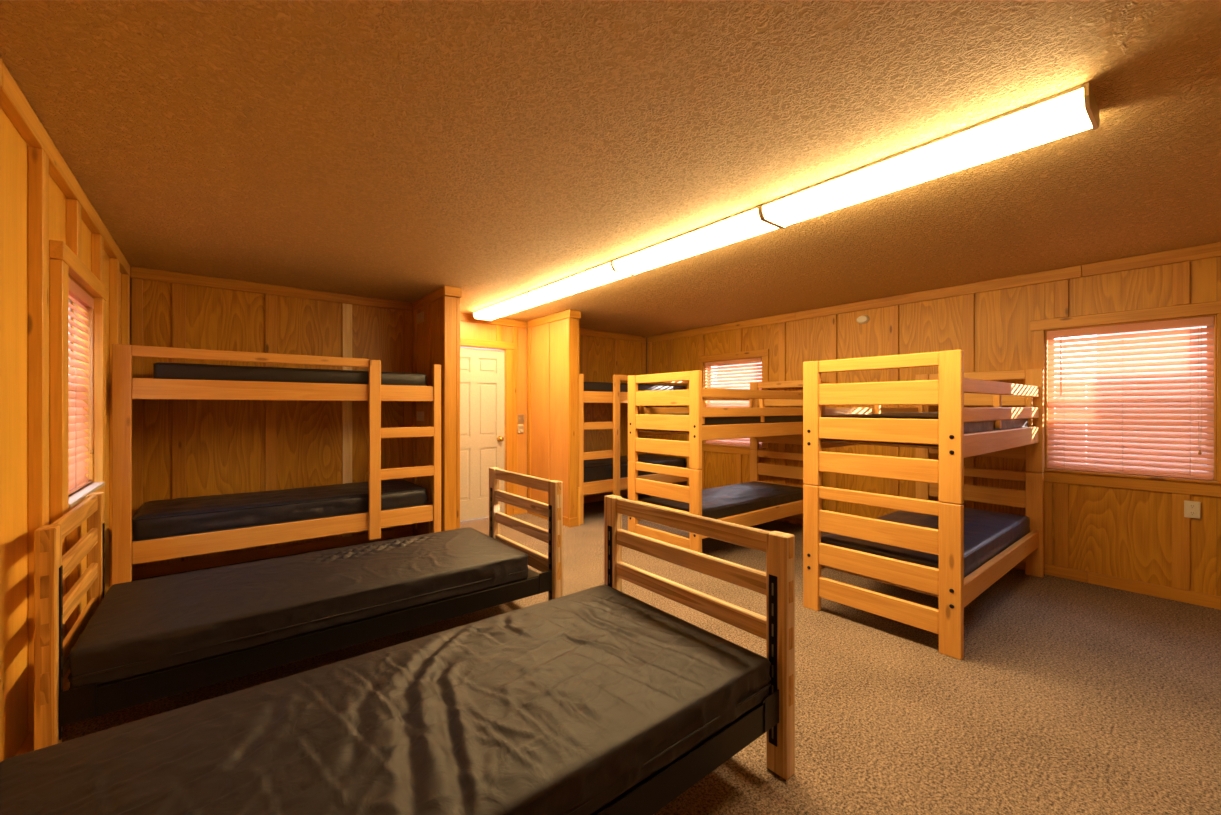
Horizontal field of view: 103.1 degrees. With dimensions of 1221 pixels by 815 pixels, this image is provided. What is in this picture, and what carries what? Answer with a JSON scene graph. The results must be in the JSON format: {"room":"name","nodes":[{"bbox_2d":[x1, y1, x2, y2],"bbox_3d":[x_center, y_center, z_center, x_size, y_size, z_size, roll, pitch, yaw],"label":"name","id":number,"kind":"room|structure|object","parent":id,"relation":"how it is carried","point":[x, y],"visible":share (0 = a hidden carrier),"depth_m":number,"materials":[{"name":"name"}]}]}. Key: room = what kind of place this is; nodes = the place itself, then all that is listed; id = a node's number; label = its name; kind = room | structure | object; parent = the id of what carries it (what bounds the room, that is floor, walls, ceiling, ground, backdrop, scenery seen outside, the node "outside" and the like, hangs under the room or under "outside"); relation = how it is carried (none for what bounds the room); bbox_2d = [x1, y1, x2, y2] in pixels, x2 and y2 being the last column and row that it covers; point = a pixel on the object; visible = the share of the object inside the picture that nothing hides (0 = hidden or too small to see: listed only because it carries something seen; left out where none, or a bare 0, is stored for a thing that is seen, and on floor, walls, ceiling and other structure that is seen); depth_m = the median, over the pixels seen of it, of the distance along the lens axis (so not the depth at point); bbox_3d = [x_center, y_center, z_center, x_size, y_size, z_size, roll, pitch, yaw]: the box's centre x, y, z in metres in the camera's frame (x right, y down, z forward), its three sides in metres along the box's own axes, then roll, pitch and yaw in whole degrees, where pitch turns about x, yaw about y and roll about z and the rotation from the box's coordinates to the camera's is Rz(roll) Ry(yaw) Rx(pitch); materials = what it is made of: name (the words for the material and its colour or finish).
{"room":"dormitory","nodes":[
{"label":"dormitory","id":0,"kind":"room"},
{"bbox_2d":[0,58,129,761],"bbox_3d":[-1.736,0.121,1.168,0.171,2.440,7.400,0,0,-39],"label":"wall","id":1,"kind":"structure","parent":0,"point":[41,199],"depth_m":1.87,"materials":[{"name":"brown wood"}]},
{"bbox_2d":[49,239,107,523],"bbox_3d":[-2.805,-0.094,2.496,0.177,1.270,1.090,0,0,-39],"label":"window","id":2,"kind":"structure","parent":1,"relation":"in","point":[64,262],"depth_m":2.20,"materials":[{"name":"brown wood"}]},
{"bbox_2d":[69,278,93,494],"bbox_3d":[-2.791,-0.100,2.507,0.071,1.073,0.822,0,0,-39],"label":"window blind","id":3,"kind":"object","parent":2,"relation":"attached to","point":[77,463],"visible":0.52,"depth_m":2.66,"materials":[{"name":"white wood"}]},
{"bbox_2d":[130,266,413,579],"bbox_3d":[-2.973,0.121,4.469,2.400,2.440,0.152,0,0,-39],"label":"wall","id":4,"kind":"structure","parent":0,"point":[181,448],"depth_m":4.27,"materials":[{"name":"brown wood"}]},
{"bbox_2d":[412,286,461,535],"bbox_3d":[-1.798,0.121,4.862,0.158,2.440,1.178,0,0,-39],"label":"wall","id":5,"kind":"structure","parent":0,"point":[436,340],"depth_m":4.45,"materials":[{"name":"brown wood"}]},
{"bbox_2d":[417,311,423,323],"bbox_3d":[-1.937,-0.911,4.936,0.008,0.105,0.220,0,0,-39],"label":"wall plate","id":6,"kind":"object","parent":5,"relation":"attached to","point":[420,317],"visible":1,"depth_m":4.92,"materials":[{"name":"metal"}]},
{"bbox_2d":[417,411,423,420],"bbox_3d":[-1.937,0.088,4.936,0.008,0.095,0.220,0,0,-39],"label":"wall plate","id":7,"kind":"object","parent":5,"relation":"attached to","point":[420,415],"visible":1,"depth_m":4.92,"materials":[{"name":"metal"}]},
{"bbox_2d":[460,313,645,514],"bbox_3d":[-0.815,0.121,6.492,3.700,2.440,0.182,0,0,-39],"label":"wall","id":8,"kind":"structure","parent":0,"point":[603,355],"depth_m":6.84,"materials":[{"name":"brown wood"}]},
{"bbox_2d":[460,338,513,520],"bbox_3d":[-1.628,0.266,5.776,1.015,2.150,0.172,0,0,-39],"label":"door","id":9,"kind":"structure","parent":8,"relation":"in","point":[482,371],"depth_m":5.84,"materials":[{"name":"white paint"}]},
{"bbox_2d":[517,415,523,422],"bbox_3d":[-1.131,0.145,6.134,0.100,0.112,0.020,0,0,-39],"label":"switch plate","id":10,"kind":"object","parent":8,"relation":"attached to","point":[520,418],"visible":1,"depth_m":6.13,"materials":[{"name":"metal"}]},
{"bbox_2d":[518,425,523,432],"bbox_3d":[-1.131,0.271,6.123,0.080,0.110,0.037,0,0,-39],"label":"light switch","id":11,"kind":"object","parent":8,"relation":"attached to","point":[520,427],"visible":1,"depth_m":6.11,"materials":[{"name":"beige plastic"}]},
{"bbox_2d":[527,309,580,526],"bbox_3d":[-0.723,0.121,5.865,0.156,2.440,1.032,0,0,-39],"label":"wall","id":12,"kind":"structure","parent":0,"point":[552,340],"depth_m":5.69,"materials":[{"name":"brown wood"}]},
{"bbox_2d":[0,0,1220,336],"bbox_3d":[0.514,-1.159,3.021,6.100,0.120,7.450,0,0,-39],"label":"ceiling","id":13,"kind":"structure","parent":0,"point":[496,151],"depth_m":1.96,"materials":[{"name":"paint"}]},
{"bbox_2d":[473,292,544,320],"bbox_3d":[-1.087,-1.060,5.167,0.256,0.078,1.258,0,0,-39],"label":"ceiling light","id":14,"kind":"object","parent":13,"relation":"attached to","point":[520,302],"visible":0.81,"depth_m":5.09,"materials":[{"name":"white plastic"}]},
{"bbox_2d":[527,260,633,302],"bbox_3d":[-0.291,-1.060,4.183,0.256,0.078,1.268,0,0,-39],"label":"ceiling light","id":15,"kind":"object","parent":13,"relation":"attached to","point":[604,273],"visible":0.8,"depth_m":4.07,"materials":[{"name":"white plastic"}]},
{"bbox_2d":[612,205,782,274],"bbox_3d":[0.508,-1.060,3.196,0.256,0.078,1.268,0,0,-39],"label":"ceiling light","id":16,"kind":"object","parent":13,"relation":"attached to","point":[748,223],"visible":0.8,"depth_m":3.05,"materials":[{"name":"white plastic"}]},
{"bbox_2d":[760,82,1099,227],"bbox_3d":[1.308,-1.060,2.207,0.256,0.078,1.273,0,0,-39],"label":"ceiling light","id":17,"kind":"object","parent":13,"relation":"attached to","point":[1074,110],"visible":1,"depth_m":2.00,"materials":[{"name":"white plastic"}]},
{"bbox_2d":[62,494,1220,814],"bbox_3d":[0.514,1.401,3.021,6.100,0.120,7.450,0,0,-39],"label":"floor","id":18,"kind":"structure","parent":0,"point":[1065,696],"depth_m":2.23,"materials":[{"name":"brown carpet"}]},
{"bbox_2d":[112,344,440,584],"bbox_3d":[-2.614,0.469,4.060,2.088,1.745,0.925,0,0,-39],"label":"bunk","id":19,"kind":"object","parent":18,"relation":"on","point":[126,552],"visible":0.84,"depth_m":3.54,"materials":[{"name":"brown wood"}]},
{"bbox_2d":[132,479,427,540],"bbox_3d":[-2.632,0.792,4.064,1.936,0.185,0.791,0,0,-39],"label":"mattress","id":20,"kind":"object","parent":19,"relation":"on","point":[156,519],"visible":0.94,"depth_m":3.70,"materials":[{"name":"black plastic"}]},
{"bbox_2d":[153,362,426,385],"bbox_3d":[-2.590,-0.252,4.098,1.813,0.134,0.776,0,0,-39],"label":"mattress","id":21,"kind":"object","parent":19,"relation":"on","point":[161,370],"visible":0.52,"depth_m":3.65,"materials":[{"name":"black plastic"}]},
{"bbox_2d":[34,467,562,749],"bbox_3d":[-1.450,0.883,2.740,2.187,0.915,0.957,0,0,-39],"label":"bed","id":22,"kind":"object","parent":18,"relation":"on","point":[55,708],"visible":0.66,"depth_m":2.10,"materials":[{"name":"brown wood"}]},
{"bbox_2d":[68,527,528,689],"bbox_3d":[-1.508,0.952,2.697,1.916,0.180,0.912,0,0,-39],"label":"mattress","id":23,"kind":"object","parent":22,"relation":"on","point":[140,627],"visible":1,"depth_m":2.33,"materials":[{"name":"grey plastic"}]},
{"bbox_2d":[579,374,689,523],"bbox_3d":[0.103,0.469,6.519,1.947,1.745,0.980,0,0,-39],"label":"bunk","id":24,"kind":"object","parent":18,"relation":"on","point":[616,397],"visible":0.4,"depth_m":5.83,"materials":[{"name":"brown wood"}]},
{"bbox_2d":[584,382,685,391],"bbox_3d":[0.097,-0.253,6.518,1.874,0.135,0.793,0,0,-39],"label":"mattress","id":25,"kind":"object","parent":24,"relation":"on","point":[588,386],"visible":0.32,"depth_m":6.08,"materials":[{"name":"black plastic"}]},
{"bbox_2d":[584,454,686,481],"bbox_3d":[0.097,0.783,6.518,1.884,0.203,0.804,0,0,-39],"label":"mattress","id":26,"kind":"object","parent":24,"relation":"on","point":[594,469],"visible":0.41,"depth_m":6.14,"materials":[{"name":"black plastic"}]},
{"bbox_2d":[590,495,794,814],"bbox_3d":[-0.492,0.888,1.512,2.148,0.905,1.062,0,0,-39],"label":"bed","id":27,"kind":"object","parent":18,"relation":"on","point":[775,715],"visible":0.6,"depth_m":1.78,"materials":[{"name":"brown wood"}]},
{"bbox_2d":[0,584,770,814],"bbox_3d":[-0.495,0.958,1.490,2.007,0.168,0.993,0,0,-39],"label":"mattress","id":28,"kind":"object","parent":27,"relation":"on","point":[563,705],"visible":1,"depth_m":1.34,"materials":[{"name":"grey plastic"}]},
{"bbox_2d":[628,370,821,552],"bbox_3d":[1.236,0.517,4.991,2.041,1.648,0.895,0,0,-39],"label":"bunk bed","id":29,"kind":"object","parent":18,"relation":"on","point":[639,418],"visible":0.58,"depth_m":4.48,"materials":[{"name":"brown wood"}]},
{"bbox_2d":[639,481,802,518],"bbox_3d":[1.230,0.948,4.988,1.904,0.180,0.763,0,0,-39],"label":"mattress","id":30,"kind":"object","parent":29,"relation":"on","point":[729,500],"visible":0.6,"depth_m":4.75,"materials":[{"name":"black plastic"}]},
{"bbox_2d":[641,413,802,431],"bbox_3d":[1.230,0.132,4.987,1.901,0.161,0.769,0,0,-39],"label":"mattress","id":31,"kind":"object","parent":29,"relation":"on","point":[749,419],"visible":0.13,"depth_m":4.55,"materials":[{"name":"black plastic"}]},
{"bbox_2d":[803,350,1043,659],"bbox_3d":[2.365,0.517,3.555,2.041,1.648,0.895,0,0,-39],"label":"bunk bed","id":32,"kind":"object","parent":18,"relation":"on","point":[952,389],"visible":0.93,"depth_m":2.96,"materials":[{"name":"brown wood"}]},
{"bbox_2d":[821,507,1029,577],"bbox_3d":[2.361,0.939,3.552,1.906,0.198,0.769,0,0,-39],"label":"mattress","id":33,"kind":"object","parent":32,"relation":"on","point":[987,534],"visible":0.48,"depth_m":3.25,"materials":[{"name":"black plastic"}]},
{"bbox_2d":[822,412,1028,444],"bbox_3d":[2.362,0.123,3.552,1.912,0.180,0.763,0,0,-39],"label":"mattress","id":34,"kind":"object","parent":32,"relation":"on","point":[982,426],"visible":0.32,"depth_m":3.07,"materials":[{"name":"black plastic"}]},
{"bbox_2d":[646,242,1220,609],"bbox_3d":[2.813,0.121,4.849,0.146,2.440,7.400,0,0,-39],"label":"wall","id":35,"kind":"structure","parent":0,"point":[1137,541],"depth_m":4.08,"materials":[{"name":"brown wood"}]},
{"bbox_2d":[699,349,768,454],"bbox_3d":[1.608,-0.057,6.318,0.162,1.303,1.090,0,0,-39],"label":"window","id":36,"kind":"structure","parent":35,"relation":"in","point":[764,353],"depth_m":6.25,"materials":[{"name":"brown wood"}]},
{"bbox_2d":[705,358,761,446],"bbox_3d":[1.589,-0.062,6.303,0.071,1.098,0.882,0,0,-39],"label":"window blind","id":37,"kind":"object","parent":36,"relation":"attached to","point":[740,441],"visible":0.36,"depth_m":6.30,"materials":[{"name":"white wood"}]},
{"bbox_2d":[857,315,869,323],"bbox_3d":[2.599,-0.909,5.004,0.032,0.086,0.128,0,0,-39],"label":"smoke detector","id":38,"kind":"object","parent":35,"relation":"attached to","point":[862,319],"visible":1,"depth_m":4.99,"materials":[{"name":"white plastic"}]},
{"bbox_2d":[1030,301,1220,496],"bbox_3d":[3.807,-0.057,3.600,0.162,1.303,1.047,0,0,-39],"label":"window","id":39,"kind":"structure","parent":35,"relation":"in","point":[1039,340],"depth_m":3.49,"materials":[{"name":"brown wood"}]},
{"bbox_2d":[1047,316,1213,479],"bbox_3d":[3.789,-0.062,3.585,0.071,1.098,0.839,0,0,-39],"label":"window blind","id":40,"kind":"object","parent":39,"relation":"attached to","point":[1065,418],"visible":1,"depth_m":3.53,"materials":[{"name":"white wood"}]},
{"bbox_2d":[1184,500,1199,518],"bbox_3d":[3.963,0.696,3.304,0.010,0.115,0.071,0,0,-39],"label":"power outlet","id":41,"kind":"object","parent":35,"relation":"attached to","point":[1191,508],"visible":1,"depth_m":3.30,"materials":[{"name":"white plastic"}]},
{"label":"outside","id":42,"kind":"structure","parent":0,"visible":0},
{"bbox_3d":[-1.573,1.841,1.943,60.000,0.200,45.000,0,0,-39],"label":"ground","id":43,"kind":"structure","parent":42,"visible":0},
{"bbox_2d":[717,362,761,388],"bbox_3d":[6.712,-0.069,13.922,3.650,3.620,7.400,0,0,-39],"label":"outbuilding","id":44,"kind":"structure","parent":43,"relation":"on","point":[761,362],"depth_m":14.96,"materials":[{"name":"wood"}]},
{"bbox_2d":[713,377,1205,470],"bbox_3d":[3.806,0.565,5.202,0.062,2.353,9.300,0,0,-39],"label":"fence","id":45,"kind":"object","parent":43,"relation":"on","point":[1193,377],"visible":0.02,"depth_m":4.24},
{"bbox_2d":[1097,326,1205,466],"bbox_3d":[12.913,-0.069,5.464,3.650,3.620,10.850,0,0,-39],"label":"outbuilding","id":46,"kind":"structure","parent":43,"relation":"on","point":[1199,326],"depth_m":8.02,"materials":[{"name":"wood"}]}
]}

